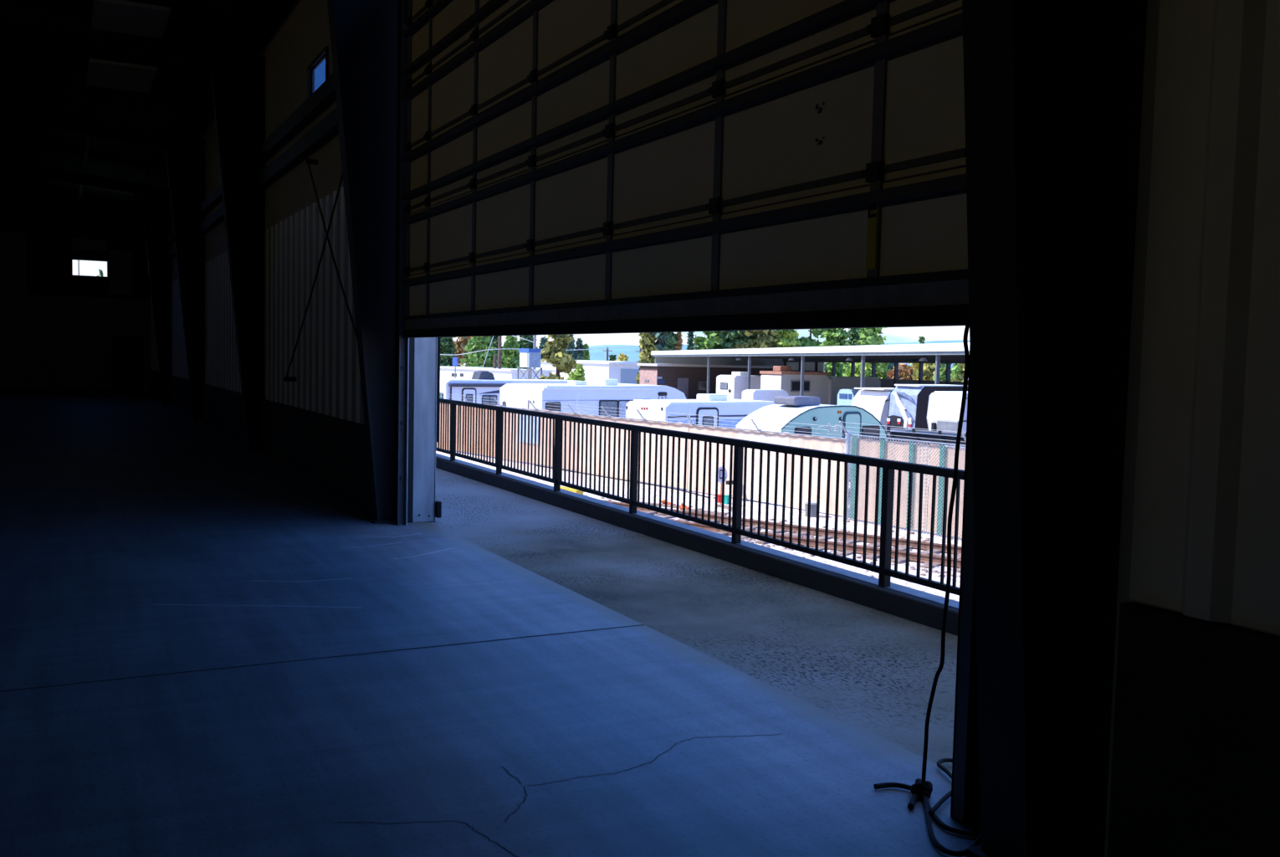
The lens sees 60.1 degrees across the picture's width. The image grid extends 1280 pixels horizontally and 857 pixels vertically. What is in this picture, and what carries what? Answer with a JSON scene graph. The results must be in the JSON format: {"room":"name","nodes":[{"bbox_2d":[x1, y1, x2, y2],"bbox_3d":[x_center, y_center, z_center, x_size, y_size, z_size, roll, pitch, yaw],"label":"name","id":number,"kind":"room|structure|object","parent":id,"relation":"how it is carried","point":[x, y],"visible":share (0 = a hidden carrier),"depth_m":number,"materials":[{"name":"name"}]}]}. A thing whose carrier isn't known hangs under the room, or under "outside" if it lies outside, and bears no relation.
{"room":"warehouse interior","nodes":[
{"label":"warehouse interior","id":0,"kind":"room"},
{"bbox_2d":[0,184,150,394],"bbox_3d":[-26.699,-4.648,34.566,21.020,7.000,0.320,-1,4,-28],"label":"wall","id":1,"kind":"structure","parent":0,"point":[58,328],"depth_m":38.05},
{"bbox_2d":[71,257,108,277],"bbox_3d":[-19.087,-5.565,38.401,1.160,0.620,0.150,-1,4,-28],"label":"window","id":2,"kind":"structure","parent":1,"relation":"in","point":[72,258],"depth_m":38.24,"materials":[{"name":"glass"}]},
{"bbox_2d":[112,335,143,394],"bbox_3d":[-18.073,-2.241,39.071,0.960,2.030,0.110,-1,4,-28],"label":"door","id":3,"kind":"structure","parent":1,"relation":"in","point":[127,350],"depth_m":39.08,"materials":[{"name":"paint"}]},
{"bbox_2d":[0,0,295,213],"bbox_3d":[-15.031,-7.090,12.562,22.020,2.510,49.900,-1,4,-28],"label":"ceiling","id":4,"kind":"structure","parent":0,"point":[38,72],"depth_m":22.04,"materials":[{"name":"metal"}]},
{"bbox_2d":[87,57,157,92],"bbox_3d":[-9.138,-6.193,19.473,1.030,0.060,1.900,-1,4,-28],"label":"ceiling panel","id":5,"kind":"object","parent":4,"relation":"attached to","point":[104,74],"visible":1,"depth_m":19.28,"materials":[{"name":"black"}]},
{"bbox_2d":[92,0,170,38],"bbox_3d":[-7.466,-5.948,16.181,0.960,0.060,1.900,-1,4,-28],"label":"ceiling panel","id":6,"kind":"object","parent":4,"relation":"attached to","point":[118,16],"visible":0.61,"depth_m":15.89,"materials":[{"name":"black"}]},
{"bbox_2d":[0,393,981,856],"bbox_3d":[-15.351,0.600,12.970,21.500,0.252,49.700,-1,4,-28],"label":"floor","id":7,"kind":"structure","parent":0,"point":[209,647],"depth_m":5.25,"materials":[{"name":"concrete"}]},
{"bbox_2d":[0,158,172,404],"bbox_3d":[-22.852,-4.767,27.194,20.965,8.337,0.260,-1,4,-28],"label":"steel column","id":8,"kind":"structure","parent":7,"relation":"on","point":[156,202],"depth_m":31.84,"materials":[{"name":"metal"}]},
{"bbox_2d":[0,102,204,421],"bbox_3d":[-19.084,-4.232,20.043,20.965,8.337,0.260,-1,4,-28],"label":"steel column","id":9,"kind":"structure","parent":7,"relation":"on","point":[185,159],"depth_m":24.70,"materials":[{"name":"metal"}]},
{"bbox_2d":[0,0,265,451],"bbox_3d":[-15.316,-3.696,12.893,20.965,8.337,0.260,-1,4,-28],"label":"steel column","id":10,"kind":"structure","parent":7,"relation":"on","point":[238,82],"depth_m":17.56,"materials":[{"name":"metal"}]},
{"bbox_2d":[327,0,400,523],"bbox_3d":[-11.548,-3.161,5.743,20.965,8.337,0.260,-1,4,-28],"label":"steel column","id":11,"kind":"structure","parent":7,"relation":"on","point":[366,34],"depth_m":10.55,"materials":[{"name":"metal"}]},
{"bbox_2d":[962,0,1121,856],"bbox_3d":[-7.780,-2.626,-1.408,20.965,8.337,0.260,-1,4,-28],"label":"steel column","id":12,"kind":"structure","parent":7,"relation":"on","point":[1040,76],"depth_m":3.53,"materials":[{"name":"metal"}]},
{"bbox_2d":[146,0,1279,856],"bbox_3d":[-6.008,-2.858,17.634,0.200,6.500,49.100,-1,4,-28],"label":"wall","id":13,"kind":"structure","parent":0,"point":[1194,760],"depth_m":3.29,"materials":[{"name":"metal"}]},
{"bbox_2d":[283,173,343,381],"bbox_3d":[-3.971,-1.847,13.685,0.180,2.630,3.760,-1,4,-28],"label":"rod","id":14,"kind":"object","parent":13,"relation":"attached to","point":[286,378],"visible":0.83,"depth_m":13.64,"materials":[{"name":"paint"}]},
{"bbox_2d":[307,46,328,97],"bbox_3d":[-4.073,-4.476,14.029,0.055,0.450,1.130,-1,4,-28],"label":"window","id":15,"kind":"structure","parent":13,"relation":"in","point":[320,73],"depth_m":14.07,"materials":[{"name":"glass"}]},
{"bbox_2d":[305,158,357,338],"bbox_3d":[-3.417,-1.911,12.670,0.145,2.810,3.460,-1,4,-28],"label":"rod","id":16,"kind":"object","parent":13,"relation":"attached to","point":[314,161],"visible":0.73,"depth_m":13.03,"materials":[{"name":"paint"}]},
{"bbox_2d":[407,337,441,522],"bbox_3d":[-2.079,-1.880,10.681,0.360,5.600,0.160,-1,4,-28],"label":"door frame","id":17,"kind":"structure","parent":13,"relation":"attached to","point":[424,352],"depth_m":10.79,"materials":[{"name":"metal"}]},
{"bbox_2d":[395,0,977,823],"bbox_3d":[-0.493,-1.575,7.189,0.110,5.500,7.600,-1,4,-28],"label":"door","id":18,"kind":"structure","parent":13,"relation":"in","point":[566,166],"depth_m":5.78,"materials":[{"name":"metal"}]},
{"bbox_2d":[867,204,876,218],"bbox_3d":[0.935,-0.879,4.458,0.001,0.060,0.050,-1,4,-28],"label":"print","id":19,"kind":"object","parent":18,"relation":"attached to","point":[872,208],"depth_m":4.46,"materials":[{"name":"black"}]},
{"bbox_2d":[873,319,981,856],"bbox_3d":[1.106,0.510,4.087,0.405,1.809,0.900,2,4,9],"label":"rope","id":20,"kind":"object","parent":18,"relation":"hanging from","point":[922,789],"visible":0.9,"depth_m":4.01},
{"bbox_2d":[971,0,1146,856],"bbox_3d":[1.520,-1.361,3.732,0.350,5.600,0.635,-1,4,-28],"label":"column","id":21,"kind":"structure","parent":13,"relation":"attached to","point":[1133,12],"depth_m":3.51,"materials":[{"name":"metal"}]},
{"bbox_3d":[-10.245,0.875,28.142,2.060,1.940,87.100,-1,4,-28],"label":"dock face","id":22,"kind":"object","parent":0,"visible":0},
{"bbox_2d":[427,467,957,770],"bbox_3d":[-10.132,-0.226,28.119,1.860,0.246,87.100,-1,4,-28],"label":"apron","id":23,"kind":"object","parent":22,"relation":"on","point":[874,670],"depth_m":7.22,"materials":[{"name":"concrete"}]},
{"bbox_2d":[435,453,958,635],"bbox_3d":[-9.411,0.665,28.565,0.215,2.345,87.100,-1,4,-28],"label":"curb","id":24,"kind":"object","parent":23,"relation":"on","point":[914,605],"depth_m":8.89,"materials":[{"name":"concrete"}]},
{"bbox_2d":[435,398,964,595],"bbox_3d":[-0.059,0.397,10.750,0.058,0.860,22.313,-1,4,-28],"label":"railing","id":25,"kind":"object","parent":24,"relation":"on","point":[884,570],"visible":0.61,"depth_m":9.22,"materials":[{"name":"metal"}]},
{"label":"outside","id":26,"kind":"structure","parent":0,"visible":0},
{"bbox_2d":[435,362,962,601],"bbox_3d":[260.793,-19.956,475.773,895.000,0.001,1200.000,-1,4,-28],"label":"ground","id":27,"kind":"structure","parent":26,"point":[850,525],"depth_m":27.47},
{"bbox_2d":[440,337,460,366],"bbox_3d":[-28.283,-11.598,159.759,5.805,9.859,5.612,-2,5,-42],"label":"conifer tree","id":28,"kind":"object","parent":27,"relation":"on","point":[448,346],"visible":0.41,"depth_m":158.99,"materials":[{"name":"green plant"}]},
{"bbox_2d":[452,357,458,378],"bbox_3d":[-15.878,-4.291,95.010,0.080,3.623,0.840,-1,5,-38],"label":"sign board","id":29,"kind":"object","parent":27,"relation":"on","point":[455,360],"visible":0.68,"depth_m":94.93,"materials":[{"name":"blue metal"}]},
{"bbox_2d":[452,336,472,364],"bbox_3d":[-26.821,-12.324,167.768,5.032,10.045,5.178,0,4,-23],"label":"pine tree","id":30,"kind":"object","parent":27,"relation":"on","point":[460,345],"visible":0.27,"depth_m":166.25,"materials":[{"name":"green plant"}]},
{"bbox_2d":[460,336,501,368],"bbox_3d":[-21.570,-11.036,149.782,7.353,10.398,7.584,2,4,6],"label":"conifer tree","id":31,"kind":"object","parent":27,"relation":"on","point":[477,359],"visible":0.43,"depth_m":148.81,"materials":[{"name":"green plant"}]},
{"bbox_2d":[490,335,503,364],"bbox_3d":[-21.975,-11.455,169.953,5.178,8.846,4.452,3,4,25],"label":"conifer tree","id":32,"kind":"object","parent":27,"relation":"on","point":[494,340],"visible":0.11,"depth_m":169.20,"materials":[{"name":"green plant"}]},
{"bbox_2d":[440,366,555,378],"bbox_3d":[-13.691,-4.050,99.086,4.400,2.733,15.459,-1,5,-38],"label":"shed","id":33,"kind":"object","parent":27,"relation":"on","point":[462,372],"visible":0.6,"depth_m":95.19,"materials":[{"name":"white metal"}]},
{"bbox_2d":[497,335,501,368],"bbox_3d":[-12.002,-7.884,94.785,0.340,11.000,2.200,-1,5,-38],"label":"utility pole","id":34,"kind":"object","parent":27,"relation":"on","point":[499,337],"visible":0.2,"depth_m":94.75,"materials":[{"name":"brown wood"}]},
{"bbox_2d":[440,370,572,405],"bbox_3d":[-6.965,-1.502,58.447,8.536,3.044,2.606,-1,5,-38],"label":"travel trailer","id":35,"kind":"object","parent":27,"relation":"on","point":[483,383],"visible":0.34,"depth_m":56.20,"materials":[{"name":"white"}]},
{"bbox_2d":[501,335,524,368],"bbox_3d":[-18.317,-10.367,157.709,4.860,8.592,5.119,0,4,-13],"label":"conifer tree","id":36,"kind":"object","parent":27,"relation":"on","point":[510,357],"visible":0.53,"depth_m":157.21,"materials":[{"name":"green plant"}]},
{"bbox_2d":[517,335,537,368],"bbox_3d":[-16.943,-11.671,164.924,5.388,10.233,5.760,5,5,45],"label":"conifer tree","id":37,"kind":"object","parent":27,"relation":"on","point":[523,343],"visible":0.25,"depth_m":164.15,"materials":[{"name":"green plant"}]},
{"bbox_2d":[517,348,542,378],"bbox_3d":[-8.186,-3.707,82.088,1.190,4.429,1.590,-1,5,-38],"label":"tower","id":38,"kind":"structure","parent":27,"relation":"on","point":[529,358],"depth_m":81.58,"materials":[{"name":"grey metal"}]},
{"bbox_2d":[532,334,536,369],"bbox_3d":[-9.062,-5.499,94.934,0.300,6.358,0.300,-1,5,-38],"label":"utility pole","id":39,"kind":"object","parent":27,"relation":"on","point":[535,336],"visible":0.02,"depth_m":94.73,"materials":[{"name":"grey metal"}]},
{"bbox_2d":[440,346,632,355],"bbox_3d":[-8.979,-8.572,120.021,42.900,1.769,45.473,-1,4,-28],"label":"power line","id":40,"kind":"object","parent":39,"relation":"attached to","point":[626,346],"visible":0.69,"depth_m":95.05,"materials":[{"name":"metal"}]},
{"bbox_2d":[538,335,547,359],"bbox_3d":[-15.173,-10.883,175.143,4.966,7.801,4.635,1,4,-5],"label":"conifer tree","id":41,"kind":"object","parent":27,"relation":"on","point":[543,340],"visible":0.12,"depth_m":174.48,"materials":[{"name":"green plant"}]},
{"bbox_2d":[538,334,577,379],"bbox_3d":[-5.937,-4.228,78.108,3.132,6.070,3.191,4,4,34],"label":"pine tree","id":42,"kind":"object","parent":27,"relation":"on","point":[555,354],"visible":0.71,"depth_m":77.43,"materials":[{"name":"green plant"}]},
{"bbox_2d":[565,334,576,359],"bbox_3d":[-11.544,-11.936,182.011,3.294,8.601,3.025,1,4,-9],"label":"conifer tree","id":43,"kind":"object","parent":27,"relation":"on","point":[571,346],"visible":0.27,"depth_m":181.48,"materials":[{"name":"green plant"}]},
{"bbox_2d":[560,486,583,494],"bbox_3d":[-2.006,1.763,31.244,0.240,0.160,1.100,-1,5,-38],"label":"block","id":44,"kind":"object","parent":27,"relation":"on","point":[571,489],"visible":0.29,"depth_m":30.92,"materials":[{"name":"yellow paint"}]},
{"bbox_2d":[566,363,585,380],"bbox_3d":[-4.304,-2.640,74.093,1.368,3.480,1.435,4,5,40],"label":"leafy tree","id":45,"kind":"object","parent":27,"relation":"on","point":[578,374],"visible":0.41,"depth_m":73.79,"materials":[{"name":"green plant"}]},
{"bbox_2d":[573,337,583,359],"bbox_3d":[-9.887,-11.352,181.974,2.820,7.614,3.311,0,4,-22],"label":"conifer tree","id":46,"kind":"object","parent":27,"relation":"on","point":[578,355],"visible":0.41,"depth_m":181.57,"materials":[{"name":"green plant"}]},
{"bbox_2d":[581,343,589,359],"bbox_3d":[-8.966,-10.697,181.945,2.326,6.617,2.582,-1,4,-36],"label":"conifer tree","id":47,"kind":"object","parent":27,"relation":"on","point":[586,355],"visible":0.25,"depth_m":181.61,"materials":[{"name":"green plant"}]},
{"bbox_2d":[532,359,639,383],"bbox_3d":[-5.896,-5.541,118.900,4.790,3.590,15.228,-1,5,-38],"label":"warehouse","id":48,"kind":"structure","parent":27,"relation":"on","point":[624,371],"depth_m":113.43,"materials":[{"name":"white metal"}]},
{"bbox_2d":[499,378,686,442],"bbox_3d":[-1.946,-0.666,47.617,7.541,2.962,3.361,-1,5,-38],"label":"trailer","id":49,"kind":"object","parent":27,"relation":"on","point":[607,393],"visible":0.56,"depth_m":45.74,"materials":[{"name":"white"}]},
{"bbox_2d":[567,380,586,384],"bbox_3d":[-2.649,-1.889,46.540,0.600,0.220,0.600,-1,5,-38],"label":"roof vent","id":50,"kind":"object","parent":49,"relation":"attached to","point":[569,382],"depth_m":46.31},
{"bbox_2d":[614,353,628,361],"bbox_3d":[-2.569,-8.939,165.191,3.062,4.732,3.096,4,5,39],"label":"leafy tree","id":51,"kind":"object","parent":27,"relation":"on","point":[622,357],"visible":0.17,"depth_m":164.39,"materials":[{"name":"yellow plant"}]},
{"bbox_2d":[536,465,707,497],"bbox_3d":[-0.711,1.613,35.046,0.401,0.033,9.923,-1,4,-35],"label":"cable","id":52,"kind":"object","parent":27,"relation":"on","point":[536,465],"visible":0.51,"depth_m":34.22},
{"bbox_2d":[436,393,845,515],"bbox_3d":[-4.728,0.060,40.212,0.438,2.310,32.069,-1,5,-38],"label":"fence","id":53,"kind":"object","parent":27,"relation":"on","point":[812,442],"visible":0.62,"depth_m":32.66,"materials":[{"name":"metal"}]},
{"bbox_2d":[634,353,651,383],"bbox_3d":[0.611,-5.127,110.118,1.928,4.564,2.015,-2,5,-43],"label":"leafy tree","id":54,"kind":"object","parent":27,"relation":"on","point":[642,360],"visible":0.06,"depth_m":109.83,"materials":[{"name":"green plant"}]},
{"bbox_2d":[635,332,659,363],"bbox_3d":[1.045,-9.321,139.917,3.822,8.822,3.618,5,5,44],"label":"pine tree","id":55,"kind":"object","parent":27,"relation":"on","point":[647,342],"visible":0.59,"depth_m":139.21,"materials":[{"name":"green plant"}]},
{"bbox_2d":[646,332,671,359],"bbox_3d":[2.648,-10.163,139.931,3.588,10.574,3.410,3,4,24],"label":"pine tree","id":56,"kind":"object","parent":27,"relation":"on","point":[660,343],"visible":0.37,"depth_m":139.31,"materials":[{"name":"green plant"}]},
{"bbox_2d":[661,332,677,350],"bbox_3d":[3.717,-9.697,139.990,3.155,9.688,3.491,-2,5,-42],"label":"pine tree","id":57,"kind":"object","parent":27,"relation":"on","point":[671,342],"visible":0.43,"depth_m":139.38,"materials":[{"name":"green plant"}]},
{"bbox_2d":[674,332,683,350],"bbox_3d":[4.988,-8.654,140.090,2.221,7.675,2.231,3,4,20],"label":"conifer tree","id":58,"kind":"object","parent":27,"relation":"on","point":[678,335],"visible":0.21,"depth_m":139.65,"materials":[{"name":"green plant"}]},
{"bbox_2d":[686,331,695,349],"bbox_3d":[6.840,-9.322,149.978,2.110,8.260,2.164,-2,5,-39],"label":"conifer tree","id":59,"kind":"object","parent":27,"relation":"on","point":[690,335],"visible":0.2,"depth_m":149.64,"materials":[{"name":"green plant"}]},
{"bbox_2d":[625,393,774,427],"bbox_3d":[2.350,0.093,39.598,5.520,2.648,2.279,-1,5,-38],"label":"travel trailer","id":60,"kind":"object","parent":27,"relation":"on","point":[709,405],"visible":0.41,"depth_m":38.31,"materials":[{"name":"white"}]},
{"bbox_2d":[637,363,773,399],"bbox_3d":[6.341,-4.216,103.193,14.508,3.474,2.911,-1,5,-38],"label":"brick building","id":61,"kind":"structure","parent":27,"relation":"on","point":[690,379],"depth_m":100.10,"materials":[{"name":"beige brick"}]},
{"bbox_2d":[686,508,727,514],"bbox_3d":[1.692,2.105,27.954,1.100,0.050,0.140,4,4,33],"label":"plank","id":62,"kind":"object","parent":27,"relation":"on","point":[692,509],"visible":0.66,"depth_m":27.90,"materials":[{"name":"brown wood"}]},
{"bbox_2d":[691,331,726,349],"bbox_3d":[9.250,-10.413,144.697,5.644,10.782,5.091,-1,4,-31],"label":"pine tree","id":63,"kind":"object","parent":27,"relation":"on","point":[703,343],"visible":0.32,"depth_m":143.81,"materials":[{"name":"green plant"}]},
{"bbox_2d":[717,465,727,504],"bbox_3d":[2.163,1.529,29.450,0.310,1.044,0.057,2,4,4],"label":"signal","id":64,"kind":"object","parent":27,"relation":"on","point":[719,478],"visible":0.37,"depth_m":29.41,"materials":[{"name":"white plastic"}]},
{"bbox_2d":[713,330,755,348],"bbox_3d":[12.140,-11.696,144.446,6.710,13.507,6.102,1,4,-10],"label":"pine tree","id":65,"kind":"object","parent":27,"relation":"on","point":[729,336],"visible":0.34,"depth_m":143.60,"materials":[{"name":"green plant"}]},
{"bbox_2d":[716,371,760,399],"bbox_3d":[7.604,-2.538,79.928,4.040,3.095,1.910,-1,5,-38],"label":"trailer","id":66,"kind":"object","parent":27,"relation":"on","point":[733,386],"visible":0.54,"depth_m":78.57,"materials":[{"name":"white"}]},
{"bbox_2d":[716,524,763,535],"bbox_3d":[2.357,2.342,25.137,0.220,0.155,2.400,4,5,39],"label":"tie","id":67,"kind":"object","parent":27,"relation":"on","point":[755,526],"visible":0.02,"depth_m":25.11,"materials":[{"name":"brown wood"}]},
{"bbox_2d":[537,478,960,582],"bbox_3d":[0.191,2.131,27.130,26.152,0.042,8.518,4,4,37],"label":"ballast stones","id":68,"kind":"object","parent":27,"relation":"on","point":[749,539],"visible":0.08,"depth_m":23.64},
{"bbox_2d":[732,329,782,348],"bbox_3d":[15.369,-11.381,145.288,6.792,12.921,6.614,2,4,3],"label":"pine tree","id":69,"kind":"object","parent":27,"relation":"on","point":[763,340],"visible":0.37,"depth_m":143.74,"materials":[{"name":"green plant"}]},
{"bbox_2d":[741,528,787,538],"bbox_3d":[2.780,2.396,24.678,0.220,0.155,2.400,4,5,41],"label":"tie","id":70,"kind":"object","parent":27,"relation":"on","point":[778,530],"visible":0.02,"depth_m":24.89,"materials":[{"name":"brown wood"}]},
{"bbox_2d":[741,389,788,401],"bbox_3d":[7.611,-1.284,67.334,3.000,2.169,1.000,-1,5,-38],"label":"trailer","id":71,"kind":"object","parent":27,"relation":"on","point":[748,394],"visible":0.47,"depth_m":66.60,"materials":[{"name":"white"}]},
{"bbox_2d":[573,339,969,369],"bbox_3d":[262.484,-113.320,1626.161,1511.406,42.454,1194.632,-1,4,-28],"label":"mountain ridge","id":72,"kind":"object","parent":27,"relation":"on","point":[596,354],"visible":0.03,"depth_m":1365.06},
{"bbox_2d":[754,531,810,544],"bbox_3d":[3.289,2.419,24.321,0.220,0.155,2.400,4,5,40],"label":"tie","id":73,"kind":"object","parent":27,"relation":"on","point":[758,541],"visible":0.24,"depth_m":24.30,"materials":[{"name":"brown wood"}]},
{"bbox_2d":[770,329,801,348],"bbox_3d":[18.938,-11.240,144.879,6.483,13.350,7.334,-2,5,-38],"label":"conifer tree","id":74,"kind":"object","parent":27,"relation":"on","point":[788,338],"visible":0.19,"depth_m":143.81,"materials":[{"name":"green plant"}]},
{"bbox_2d":[759,365,829,404],"bbox_3d":[10.048,-2.240,72.032,4.433,3.601,1.968,-1,5,-38],"label":"trailer","id":75,"kind":"object","parent":27,"relation":"on","point":[816,383],"visible":0.5,"depth_m":71.19,"materials":[{"name":"beige"}]},
{"bbox_2d":[773,365,791,371],"bbox_3d":[9.207,-3.869,71.651,1.000,0.340,0.700,-1,5,-38],"label":"chimney","id":76,"kind":"object","parent":75,"relation":"attached to","point":[775,368],"depth_m":71.36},
{"bbox_2d":[725,395,889,484],"bbox_3d":[4.707,0.516,31.898,5.450,2.877,1.885,-1,5,-38],"label":"retro camper","id":77,"kind":"object","parent":27,"relation":"on","point":[800,410],"visible":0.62,"depth_m":31.34,"materials":[{"name":"teal metal"}]},
{"bbox_2d":[803,501,816,517],"bbox_3d":[4.311,2.026,27.775,0.374,0.360,0.380,-1,4,-28],"label":"bucket","id":78,"kind":"object","parent":27,"relation":"on","point":[813,504],"visible":0.61,"depth_m":27.63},
{"bbox_2d":[651,342,969,395],"bbox_3d":[17.459,-2.109,63.475,13.410,4.880,88.649,0,3,-13],"label":"canopy","id":79,"kind":"object","parent":27,"relation":"on","point":[810,358],"visible":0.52,"depth_m":77.92,"materials":[{"name":"white metal"}]},
{"bbox_2d":[798,328,827,347],"bbox_3d":[21.699,-11.267,145.436,8.456,12.968,6.828,4,4,32],"label":"pine tree","id":80,"kind":"object","parent":27,"relation":"on","point":[806,341],"visible":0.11,"depth_m":144.39,"materials":[{"name":"green plant"}]},
{"bbox_2d":[793,535,834,545],"bbox_3d":[3.811,2.466,23.983,0.220,0.155,2.400,4,4,37],"label":"tie","id":81,"kind":"object","parent":27,"relation":"on","point":[821,537],"visible":0.02,"depth_m":24.14,"materials":[{"name":"brown wood"}]},
{"bbox_2d":[669,518,961,567],"bbox_3d":[-0.141,2.108,26.193,16.648,0.150,0.135,4,5,39],"label":"rail","id":82,"kind":"object","parent":27,"relation":"on","point":[913,555],"visible":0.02,"depth_m":22.73,"materials":[{"name":"metal"}]},
{"bbox_2d":[819,327,848,366],"bbox_3d":[24.306,-10.607,137.982,6.477,12.757,6.330,0,4,-25],"label":"conifer tree","id":83,"kind":"object","parent":27,"relation":"on","point":[834,337],"visible":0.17,"depth_m":137.02,"materials":[{"name":"green plant"}]},
{"bbox_2d":[811,538,860,550],"bbox_3d":[4.242,2.510,23.532,0.220,0.155,2.400,4,5,40],"label":"tie","id":84,"kind":"object","parent":27,"relation":"on","point":[850,540],"visible":0.02,"depth_m":23.69,"materials":[{"name":"brown wood"}]},
{"bbox_2d":[824,362,851,376],"bbox_3d":[20.101,-4.953,108.274,4.767,4.943,4.226,4,4,32],"label":"leafy tree","id":85,"kind":"object","parent":27,"relation":"on","point":[839,372],"visible":0.09,"depth_m":107.94,"materials":[{"name":"green plant"}]},
{"bbox_2d":[837,389,860,405],"bbox_3d":[13.284,-1.143,65.549,3.430,2.372,1.244,-1,5,-38],"label":"travel trailer","id":86,"kind":"object","parent":27,"relation":"on","point":[845,396],"visible":0.08,"depth_m":64.42,"materials":[{"name":"metal"}]},
{"bbox_2d":[839,327,861,370],"bbox_3d":[25.725,-9.334,132.012,4.746,10.976,4.912,1,4,0],"label":"conifer tree","id":87,"kind":"object","parent":27,"relation":"on","point":[852,335],"visible":0.16,"depth_m":131.38,"materials":[{"name":"green plant"}]},
{"bbox_2d":[827,375,880,404],"bbox_3d":[14.040,-2.104,76.422,5.000,2.963,2.300,-1,5,-38],"label":"trailer","id":88,"kind":"object","parent":27,"relation":"on","point":[836,383],"visible":0.21,"depth_m":74.75,"materials":[{"name":"beige"}]},
{"bbox_2d":[836,542,880,555],"bbox_3d":[4.773,2.545,23.205,0.220,0.155,2.400,4,5,37],"label":"tie","id":89,"kind":"object","parent":27,"relation":"on","point":[847,552],"visible":0.12,"depth_m":22.44,"materials":[{"name":"brown wood"}]},
{"bbox_2d":[844,362,890,378],"bbox_3d":[21.413,-4.985,104.025,4.701,5.600,4.873,1,4,-5],"label":"leafy tree","id":90,"kind":"object","parent":27,"relation":"on","point":[882,369],"visible":0.29,"depth_m":103.08,"materials":[{"name":"green plant"}]},
{"bbox_2d":[856,327,886,345],"bbox_3d":[26.225,-7.694,125.784,4.776,8.504,4.796,0,4,-27],"label":"pine tree","id":91,"kind":"object","parent":27,"relation":"on","point":[869,336],"visible":0.39,"depth_m":125.06,"materials":[{"name":"green plant"}]},
{"bbox_2d":[850,387,894,436],"bbox_3d":[12.681,-0.621,54.356,5.000,2.704,2.016,-1,5,-38],"label":"travel trailer","id":92,"kind":"object","parent":27,"relation":"on","point":[875,401],"visible":0.19,"depth_m":52.71,"materials":[{"name":"grey"}]},
{"bbox_2d":[865,544,914,559],"bbox_3d":[5.249,2.566,22.808,0.220,0.155,2.400,4,5,39],"label":"tie","id":93,"kind":"object","parent":27,"relation":"on","point":[870,556],"visible":0.19,"depth_m":22.79,"materials":[{"name":"brown wood"}]},
{"bbox_2d":[818,420,966,539],"bbox_3d":[8.455,1.418,22.384,0.474,2.444,13.464,-1,4,-35],"label":"fence","id":94,"kind":"object","parent":27,"relation":"on","point":[941,455],"visible":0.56,"depth_m":25.75,"materials":[{"name":"metal"}]},
{"bbox_2d":[886,363,915,379],"bbox_3d":[23.547,-3.950,100.264,3.015,4.104,3.153,-1,4,-32],"label":"leafy tree","id":95,"kind":"object","parent":27,"relation":"on","point":[902,366],"visible":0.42,"depth_m":99.42,"materials":[{"name":"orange plant"}]},
{"bbox_2d":[897,363,930,380],"bbox_3d":[24.713,-4.530,99.938,3.820,5.356,3.474,2,4,17],"label":"leafy tree","id":96,"kind":"object","parent":27,"relation":"on","point":[915,376],"visible":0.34,"depth_m":98.81,"materials":[{"name":"plant"}]},
{"bbox_2d":[890,548,941,563],"bbox_3d":[5.730,2.596,22.418,0.220,0.155,2.400,4,5,41],"label":"tie","id":97,"kind":"object","parent":27,"relation":"on","point":[900,559],"visible":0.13,"depth_m":22.33,"materials":[{"name":"concrete"}]},
{"bbox_2d":[601,499,961,553],"bbox_3d":[0.753,2.059,27.295,16.648,0.150,0.133,4,5,39],"label":"rail","id":98,"kind":"object","parent":97,"relation":"on","point":[924,545],"visible":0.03,"depth_m":24.71,"materials":[{"name":"metal"}]},
{"bbox_2d":[886,426,966,511],"bbox_3d":[7.848,1.160,27.543,1.520,2.281,3.065,-2,5,-44],"label":"flatbed trailer","id":99,"kind":"object","parent":27,"relation":"on","point":[923,432],"visible":0.18,"depth_m":27.44,"materials":[{"name":"grey metal"}]},
{"bbox_2d":[886,384,967,446],"bbox_3d":[12.315,-0.328,46.818,4.090,3.044,1.450,-1,5,-38],"label":"trailer","id":100,"kind":"object","parent":27,"relation":"on","point":[908,406],"visible":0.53,"depth_m":45.49,"materials":[{"name":"silver metal"}]},
{"bbox_2d":[911,363,946,380],"bbox_3d":[26.126,-4.157,99.304,3.910,4.756,3.261,5,5,44],"label":"leafy tree","id":101,"kind":"object","parent":27,"relation":"on","point":[930,367],"visible":0.17,"depth_m":98.23,"materials":[{"name":"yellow plant"}]},
{"bbox_2d":[920,552,961,568],"bbox_3d":[6.177,2.652,21.988,0.220,0.155,2.400,4,5,39],"label":"tie","id":102,"kind":"object","parent":27,"relation":"on","point":[959,555],"visible":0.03,"depth_m":21.27,"materials":[{"name":"brown wood"}]},
{"bbox_2d":[926,390,967,448],"bbox_3d":[12.556,0.146,40.143,5.060,2.945,1.500,-1,5,-38],"label":"travel trailer","id":103,"kind":"object","parent":27,"relation":"on","point":[944,407],"visible":0.14,"depth_m":38.61,"materials":[{"name":"grey"}]},
{"bbox_2d":[930,363,964,381],"bbox_3d":[27.410,-4.193,97.847,3.806,5.069,4.225,1,4,1],"label":"leafy tree","id":104,"kind":"object","parent":27,"relation":"on","point":[955,369],"visible":0.29,"depth_m":96.62,"materials":[{"name":"green plant"}]},
{"bbox_2d":[951,363,968,381],"bbox_3d":[28.857,-4.097,97.114,3.681,5.036,3.822,4,4,32],"label":"leafy tree","id":105,"kind":"object","parent":27,"relation":"on","point":[962,365],"visible":0.13,"depth_m":96.15,"materials":[{"name":"green plant"}]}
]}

